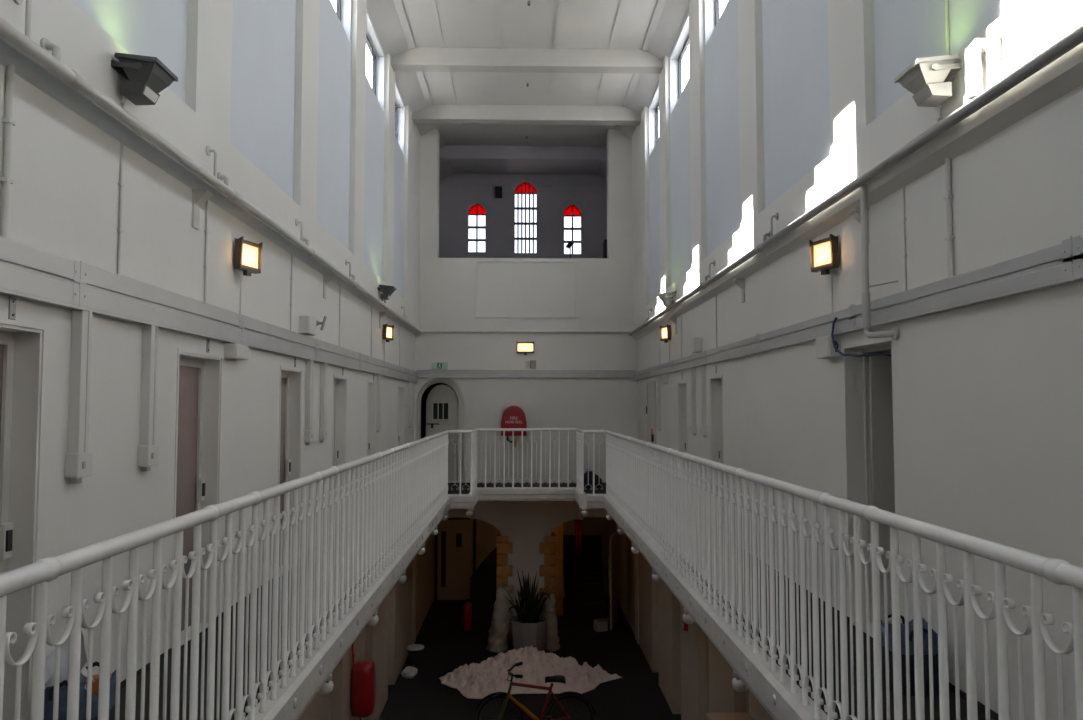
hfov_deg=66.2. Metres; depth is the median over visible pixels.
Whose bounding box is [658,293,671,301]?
lamp
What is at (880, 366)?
door
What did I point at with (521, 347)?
wall lamp
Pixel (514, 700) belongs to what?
bicycle
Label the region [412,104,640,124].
ceiling beam
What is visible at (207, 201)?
conduit
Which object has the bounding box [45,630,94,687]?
paper roll
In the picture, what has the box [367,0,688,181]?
ceiling
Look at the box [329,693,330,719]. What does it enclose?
door
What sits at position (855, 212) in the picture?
corbel bracket
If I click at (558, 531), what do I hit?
wall pier
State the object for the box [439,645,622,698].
sheet
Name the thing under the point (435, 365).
exit sign
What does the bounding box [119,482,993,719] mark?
floor
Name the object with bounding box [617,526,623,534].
bracket
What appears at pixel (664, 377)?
junction box
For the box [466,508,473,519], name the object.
bracket
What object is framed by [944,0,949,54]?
conduit
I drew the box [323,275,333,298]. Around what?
corbel bracket
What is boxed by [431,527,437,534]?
bracket
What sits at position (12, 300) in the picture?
number plate
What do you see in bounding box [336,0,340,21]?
window
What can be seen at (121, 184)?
conduit
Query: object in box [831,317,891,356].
cable
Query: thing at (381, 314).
corbel bracket
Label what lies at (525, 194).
window
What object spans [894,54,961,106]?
floodlight
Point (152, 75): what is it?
lamp
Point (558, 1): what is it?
trim
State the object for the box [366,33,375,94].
window
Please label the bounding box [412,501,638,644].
wall
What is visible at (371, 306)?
conduit
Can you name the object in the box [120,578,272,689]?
baseboard
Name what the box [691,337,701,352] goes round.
junction box
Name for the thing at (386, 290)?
lamp
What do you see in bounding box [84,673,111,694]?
packet
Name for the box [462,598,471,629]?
fire extinguisher
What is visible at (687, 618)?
bracket
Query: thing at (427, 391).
door frame
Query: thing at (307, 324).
junction box
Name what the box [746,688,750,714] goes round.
door
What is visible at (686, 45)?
window
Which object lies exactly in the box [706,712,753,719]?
tall cabinet
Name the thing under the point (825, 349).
junction box
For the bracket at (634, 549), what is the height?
0.300 m
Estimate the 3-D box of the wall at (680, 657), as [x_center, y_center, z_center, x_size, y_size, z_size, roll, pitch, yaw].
[2.432,3.838,8.257,0.400,3.150,26.800,0,-3,-1]
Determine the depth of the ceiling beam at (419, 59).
13.81 m
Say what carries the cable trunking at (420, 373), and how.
attached to the wall at (457, 294)
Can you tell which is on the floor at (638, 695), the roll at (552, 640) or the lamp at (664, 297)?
the roll at (552, 640)
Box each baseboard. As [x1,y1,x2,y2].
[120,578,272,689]
[744,551,998,719]
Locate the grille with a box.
[431,401,449,420]
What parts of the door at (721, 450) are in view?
frame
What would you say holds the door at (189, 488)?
in the wall at (65, 169)
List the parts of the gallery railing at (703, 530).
handrail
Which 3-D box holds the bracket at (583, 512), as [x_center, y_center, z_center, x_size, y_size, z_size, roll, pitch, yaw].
[0.745,2.766,14.927,0.110,0.300,0.886,0,-3,-1]
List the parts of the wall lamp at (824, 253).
lamp glass, lamp frame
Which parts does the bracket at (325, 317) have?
tilted plate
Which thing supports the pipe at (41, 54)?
attached to the wall at (196, 123)
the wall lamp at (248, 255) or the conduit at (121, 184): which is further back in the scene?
the wall lamp at (248, 255)
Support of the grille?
attached to the door at (442, 400)
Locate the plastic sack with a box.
[584,469,601,488]
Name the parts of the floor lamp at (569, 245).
lamp shade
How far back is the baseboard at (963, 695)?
4.55 m
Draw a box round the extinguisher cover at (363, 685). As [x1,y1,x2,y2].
[351,642,375,719]
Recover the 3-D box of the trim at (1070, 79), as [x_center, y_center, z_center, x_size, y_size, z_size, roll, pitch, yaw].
[2.235,-1.064,6.370,0.090,0.050,22.500,0,-3,-1]
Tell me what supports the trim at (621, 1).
attached to the ceiling
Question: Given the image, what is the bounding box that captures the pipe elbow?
[965,33,1001,99]
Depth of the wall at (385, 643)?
13.90 m
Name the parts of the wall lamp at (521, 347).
lamp glass, lamp frame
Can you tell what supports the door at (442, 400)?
in the wall at (457, 294)
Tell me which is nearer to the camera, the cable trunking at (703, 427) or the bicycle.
the cable trunking at (703, 427)
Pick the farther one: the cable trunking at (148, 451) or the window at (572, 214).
the window at (572, 214)
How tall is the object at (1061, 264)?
0.200 m
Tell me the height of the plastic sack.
0.370 m
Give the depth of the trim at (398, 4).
13.41 m
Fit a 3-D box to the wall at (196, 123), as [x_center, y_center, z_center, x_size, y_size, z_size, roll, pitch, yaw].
[-2.459,-3.372,6.393,0.260,4.360,22.500,0,-3,-1]
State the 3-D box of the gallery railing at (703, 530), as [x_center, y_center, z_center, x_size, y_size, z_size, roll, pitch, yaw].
[1.290,1.399,7.575,0.069,1.124,13.980,0,-3,-1]
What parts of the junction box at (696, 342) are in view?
plate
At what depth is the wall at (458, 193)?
22.04 m
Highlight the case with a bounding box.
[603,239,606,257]
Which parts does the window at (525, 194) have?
red pane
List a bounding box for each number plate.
[8,297,15,319]
[206,339,209,352]
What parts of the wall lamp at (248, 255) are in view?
lamp frame, lamp glass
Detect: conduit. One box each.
[0,64,15,238]
[117,141,124,274]
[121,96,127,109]
[204,199,208,302]
[290,253,292,330]
[339,285,340,345]
[371,306,372,356]
[399,325,399,365]
[659,327,659,364]
[715,294,716,347]
[902,186,906,290]
[935,104,942,122]
[943,157,954,277]
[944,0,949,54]
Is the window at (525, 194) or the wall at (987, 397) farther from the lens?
the window at (525, 194)
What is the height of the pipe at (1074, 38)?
0.292 m
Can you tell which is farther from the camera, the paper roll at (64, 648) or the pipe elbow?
the pipe elbow
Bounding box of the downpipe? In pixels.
[860,183,898,340]
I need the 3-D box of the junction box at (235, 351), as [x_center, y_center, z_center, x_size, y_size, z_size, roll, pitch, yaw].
[-2.379,-0.064,6.482,0.096,0.115,0.300,0,-3,-1]
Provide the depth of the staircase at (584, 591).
20.52 m
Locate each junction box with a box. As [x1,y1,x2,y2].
[224,343,248,359]
[299,316,315,335]
[661,374,667,383]
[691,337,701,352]
[815,335,840,358]
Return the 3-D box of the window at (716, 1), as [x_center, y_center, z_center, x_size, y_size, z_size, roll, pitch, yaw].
[2.338,-4.736,10.057,0.050,0.770,1.850,0,-3,-1]
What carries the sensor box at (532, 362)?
attached to the wall at (457, 294)
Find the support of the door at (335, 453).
in the wall at (65, 169)
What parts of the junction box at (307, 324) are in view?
plate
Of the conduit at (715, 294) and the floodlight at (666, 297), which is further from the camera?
the floodlight at (666, 297)
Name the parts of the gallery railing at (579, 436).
handrail, handrail, handrail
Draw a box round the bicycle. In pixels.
[475,662,595,719]
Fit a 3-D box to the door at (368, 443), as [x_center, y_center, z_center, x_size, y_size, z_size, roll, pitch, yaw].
[-2.756,1.302,12.479,0.408,1.980,0.710,0,-3,-1]
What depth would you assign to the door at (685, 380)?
12.77 m
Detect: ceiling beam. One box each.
[391,47,662,73]
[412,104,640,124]
[439,145,606,161]
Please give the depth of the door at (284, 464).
8.38 m
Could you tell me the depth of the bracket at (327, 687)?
5.49 m
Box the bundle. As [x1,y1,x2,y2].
[401,666,417,677]
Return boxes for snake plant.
[503,570,550,622]
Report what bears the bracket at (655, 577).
attached to the soffit
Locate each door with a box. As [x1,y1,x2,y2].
[0,318,46,719]
[170,348,222,647]
[278,365,302,566]
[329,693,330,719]
[332,374,346,497]
[367,380,376,455]
[398,385,404,442]
[426,385,457,480]
[435,517,475,600]
[609,532,616,629]
[646,381,655,443]
[678,380,686,451]
[708,638,709,712]
[710,375,723,491]
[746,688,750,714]
[863,344,894,622]
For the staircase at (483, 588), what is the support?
on the floor at (638, 695)
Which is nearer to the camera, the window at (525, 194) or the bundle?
the bundle
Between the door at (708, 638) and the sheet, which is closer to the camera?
the door at (708, 638)
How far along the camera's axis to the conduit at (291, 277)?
8.13 m
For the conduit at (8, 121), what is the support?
attached to the wall at (65, 169)
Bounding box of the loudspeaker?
[495,186,501,197]
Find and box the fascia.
[244,487,826,719]
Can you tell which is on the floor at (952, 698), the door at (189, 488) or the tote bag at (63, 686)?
the tote bag at (63, 686)
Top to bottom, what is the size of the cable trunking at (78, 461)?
0.876 m
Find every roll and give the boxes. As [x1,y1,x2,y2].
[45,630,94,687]
[486,584,513,652]
[541,592,559,650]
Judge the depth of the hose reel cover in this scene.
17.20 m
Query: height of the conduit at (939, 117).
0.170 m
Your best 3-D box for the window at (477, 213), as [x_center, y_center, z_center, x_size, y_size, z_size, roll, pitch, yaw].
[-1.718,-3.513,22.095,0.480,1.340,0.030,0,-3,-1]
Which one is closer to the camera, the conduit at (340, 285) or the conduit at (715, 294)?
the conduit at (340, 285)
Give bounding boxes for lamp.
[118,58,173,92]
[234,236,262,313]
[380,286,394,295]
[382,324,393,360]
[516,341,533,363]
[566,241,573,257]
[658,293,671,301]
[660,324,670,361]
[809,234,838,312]
[898,60,954,94]
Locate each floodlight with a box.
[111,52,177,104]
[378,285,395,299]
[657,292,675,306]
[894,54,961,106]
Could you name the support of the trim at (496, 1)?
attached to the ceiling
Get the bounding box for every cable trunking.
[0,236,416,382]
[417,370,634,377]
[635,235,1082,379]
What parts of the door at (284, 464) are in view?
frame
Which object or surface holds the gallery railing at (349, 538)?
on the fascia
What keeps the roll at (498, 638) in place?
on the floor at (638, 695)
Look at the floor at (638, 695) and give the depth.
15.44 m
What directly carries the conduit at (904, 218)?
attached to the wall at (987, 397)
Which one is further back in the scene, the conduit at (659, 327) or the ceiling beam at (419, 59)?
the conduit at (659, 327)
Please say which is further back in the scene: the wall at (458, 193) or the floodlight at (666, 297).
the wall at (458, 193)
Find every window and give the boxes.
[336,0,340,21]
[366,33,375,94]
[395,102,397,139]
[468,203,485,251]
[514,182,536,252]
[564,204,581,253]
[656,103,658,142]
[678,36,688,98]
[715,0,718,25]
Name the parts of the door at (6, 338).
frame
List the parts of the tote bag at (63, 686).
handle, handle, panel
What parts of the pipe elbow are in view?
rod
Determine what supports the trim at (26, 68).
attached to the wall at (65, 169)
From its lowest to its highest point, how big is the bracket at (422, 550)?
0.300 m
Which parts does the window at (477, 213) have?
red pane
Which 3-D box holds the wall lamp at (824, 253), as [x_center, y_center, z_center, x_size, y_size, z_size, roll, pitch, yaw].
[2.214,-0.655,6.426,0.129,0.590,0.266,1,-3,-18]
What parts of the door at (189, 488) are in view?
frame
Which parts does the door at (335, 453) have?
frame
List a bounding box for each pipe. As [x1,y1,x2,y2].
[0,0,422,333]
[423,331,630,332]
[629,24,1082,335]
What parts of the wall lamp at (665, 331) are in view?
lamp glass, lamp frame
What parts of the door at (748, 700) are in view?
frame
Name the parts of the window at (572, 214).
red pane, pane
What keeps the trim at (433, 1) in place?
attached to the ceiling
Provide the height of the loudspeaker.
0.280 m
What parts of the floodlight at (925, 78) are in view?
yoke arm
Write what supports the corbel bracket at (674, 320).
attached to the wall at (987, 397)
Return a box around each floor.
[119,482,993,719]
[378,597,680,719]
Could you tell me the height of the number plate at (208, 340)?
0.100 m
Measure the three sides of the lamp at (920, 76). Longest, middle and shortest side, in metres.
0.250 x 0.195 x 0.105 m
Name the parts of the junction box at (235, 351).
plate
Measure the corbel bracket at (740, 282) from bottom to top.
0.259 m
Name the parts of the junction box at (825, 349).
plate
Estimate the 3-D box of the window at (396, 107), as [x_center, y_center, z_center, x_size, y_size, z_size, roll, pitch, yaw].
[-2.744,-4.463,14.987,0.050,0.770,1.550,0,-3,-1]
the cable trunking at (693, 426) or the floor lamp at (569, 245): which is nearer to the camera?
the cable trunking at (693, 426)
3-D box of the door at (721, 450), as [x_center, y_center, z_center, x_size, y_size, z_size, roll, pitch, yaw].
[2.385,1.184,10.341,0.408,1.980,0.660,0,-3,-1]
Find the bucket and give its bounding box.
[407,644,423,665]
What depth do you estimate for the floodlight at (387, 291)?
12.54 m
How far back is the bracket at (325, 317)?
9.02 m
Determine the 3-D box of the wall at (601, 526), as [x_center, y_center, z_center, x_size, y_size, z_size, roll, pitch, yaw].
[-0.376,4.478,19.804,5.500,3.150,4.150,0,-3,-1]
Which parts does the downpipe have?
stay rod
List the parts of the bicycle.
frame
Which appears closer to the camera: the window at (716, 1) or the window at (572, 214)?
the window at (716, 1)
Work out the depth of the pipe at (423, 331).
17.49 m
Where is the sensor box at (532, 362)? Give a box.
[526,360,535,367]
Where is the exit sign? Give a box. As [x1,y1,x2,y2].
[432,362,447,368]
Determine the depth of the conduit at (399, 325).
15.28 m
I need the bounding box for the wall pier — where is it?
[552,523,562,615]
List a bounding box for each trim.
[0,38,418,334]
[393,0,439,128]
[432,0,473,173]
[495,0,508,173]
[496,533,555,645]
[542,0,559,174]
[576,0,622,174]
[615,0,665,130]
[634,60,1082,339]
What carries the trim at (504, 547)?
attached to the wall at (601, 526)
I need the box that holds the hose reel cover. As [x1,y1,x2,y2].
[501,406,526,446]
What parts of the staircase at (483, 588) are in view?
stair handrail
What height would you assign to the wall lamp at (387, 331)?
0.600 m
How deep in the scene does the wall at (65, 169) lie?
5.37 m
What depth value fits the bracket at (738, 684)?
5.55 m
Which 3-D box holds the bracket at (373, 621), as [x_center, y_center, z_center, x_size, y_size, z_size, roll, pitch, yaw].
[-1.867,2.341,7.252,0.886,0.300,0.110,0,-3,-1]
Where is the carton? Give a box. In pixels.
[593,618,608,631]
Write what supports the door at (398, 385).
in the wall at (65, 169)
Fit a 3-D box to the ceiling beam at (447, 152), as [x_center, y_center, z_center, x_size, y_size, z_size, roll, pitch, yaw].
[-0.365,-4.951,19.826,4.700,0.360,0.250,0,-3,-1]
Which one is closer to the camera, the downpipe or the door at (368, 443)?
the downpipe
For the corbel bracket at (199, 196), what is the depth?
5.73 m
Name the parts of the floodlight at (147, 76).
yoke arm, label plate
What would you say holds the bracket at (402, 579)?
attached to the soffit
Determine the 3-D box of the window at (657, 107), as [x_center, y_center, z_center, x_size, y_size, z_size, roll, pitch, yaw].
[2.225,-4.457,15.098,0.050,0.770,1.550,0,-3,-1]
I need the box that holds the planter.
[511,615,546,650]
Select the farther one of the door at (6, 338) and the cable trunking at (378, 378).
the cable trunking at (378, 378)
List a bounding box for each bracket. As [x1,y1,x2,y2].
[192,189,212,229]
[313,316,326,329]
[318,673,333,695]
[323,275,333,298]
[367,610,378,625]
[379,312,386,328]
[397,571,406,583]
[418,544,425,554]
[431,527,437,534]
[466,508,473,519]
[580,508,587,518]
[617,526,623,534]
[631,543,638,553]
[652,569,661,581]
[670,318,676,333]
[682,608,693,623]
[732,671,747,691]
[733,278,744,302]
[849,207,868,243]
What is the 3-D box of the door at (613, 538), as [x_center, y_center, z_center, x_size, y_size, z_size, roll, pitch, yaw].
[1.640,4.977,18.791,0.072,2.020,0.800,-1,-3,14]
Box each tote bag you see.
[44,661,115,719]
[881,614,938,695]
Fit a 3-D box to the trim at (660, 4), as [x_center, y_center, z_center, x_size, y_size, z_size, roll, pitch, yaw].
[1.885,-5.565,6.612,0.110,0.035,22.500,0,-3,-1]
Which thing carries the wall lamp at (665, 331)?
attached to the wall at (987, 397)
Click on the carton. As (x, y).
(599, 625)
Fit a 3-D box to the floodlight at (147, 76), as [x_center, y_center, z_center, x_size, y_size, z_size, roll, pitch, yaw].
[-2.172,-1.525,4.544,0.245,0.205,0.300,0,-3,-1]
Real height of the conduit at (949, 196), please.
0.695 m
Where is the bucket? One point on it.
(415, 651)
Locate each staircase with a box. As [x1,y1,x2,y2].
[469,546,496,623]
[563,535,605,612]
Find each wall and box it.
[0,0,414,719]
[0,0,420,331]
[298,534,433,719]
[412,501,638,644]
[414,129,637,482]
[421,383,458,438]
[439,174,606,257]
[496,517,615,596]
[616,523,772,719]
[632,0,1082,337]
[637,0,1082,719]
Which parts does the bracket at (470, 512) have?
bracket arm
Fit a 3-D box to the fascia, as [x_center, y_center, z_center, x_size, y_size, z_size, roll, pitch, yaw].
[-0.107,2.112,8.075,2.890,0.245,15.360,0,-3,-1]
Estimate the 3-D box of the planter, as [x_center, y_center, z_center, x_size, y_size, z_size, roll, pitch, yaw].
[-0.242,5.497,16.420,0.711,0.740,0.711,-3,-4,44]
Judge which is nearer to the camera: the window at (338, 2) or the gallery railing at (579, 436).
the window at (338, 2)
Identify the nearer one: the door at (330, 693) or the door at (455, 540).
the door at (330, 693)
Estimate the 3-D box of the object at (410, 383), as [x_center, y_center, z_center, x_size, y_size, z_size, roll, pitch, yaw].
[-2.615,0.895,16.572,0.072,0.926,0.150,0,-3,-1]
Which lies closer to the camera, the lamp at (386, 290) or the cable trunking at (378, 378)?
the lamp at (386, 290)
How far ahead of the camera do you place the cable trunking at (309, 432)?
8.70 m
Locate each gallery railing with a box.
[0,430,449,719]
[450,428,603,494]
[604,430,1082,719]
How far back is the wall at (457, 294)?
17.56 m
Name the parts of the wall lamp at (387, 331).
lamp frame, lamp glass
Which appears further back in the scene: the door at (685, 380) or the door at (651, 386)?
the door at (651, 386)
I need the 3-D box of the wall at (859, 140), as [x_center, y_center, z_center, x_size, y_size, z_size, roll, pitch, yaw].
[2.320,-3.316,6.497,0.260,4.460,22.500,0,-3,-1]
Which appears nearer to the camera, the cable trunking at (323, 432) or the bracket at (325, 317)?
the bracket at (325, 317)
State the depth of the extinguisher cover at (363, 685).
10.91 m
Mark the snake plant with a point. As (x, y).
(529, 611)

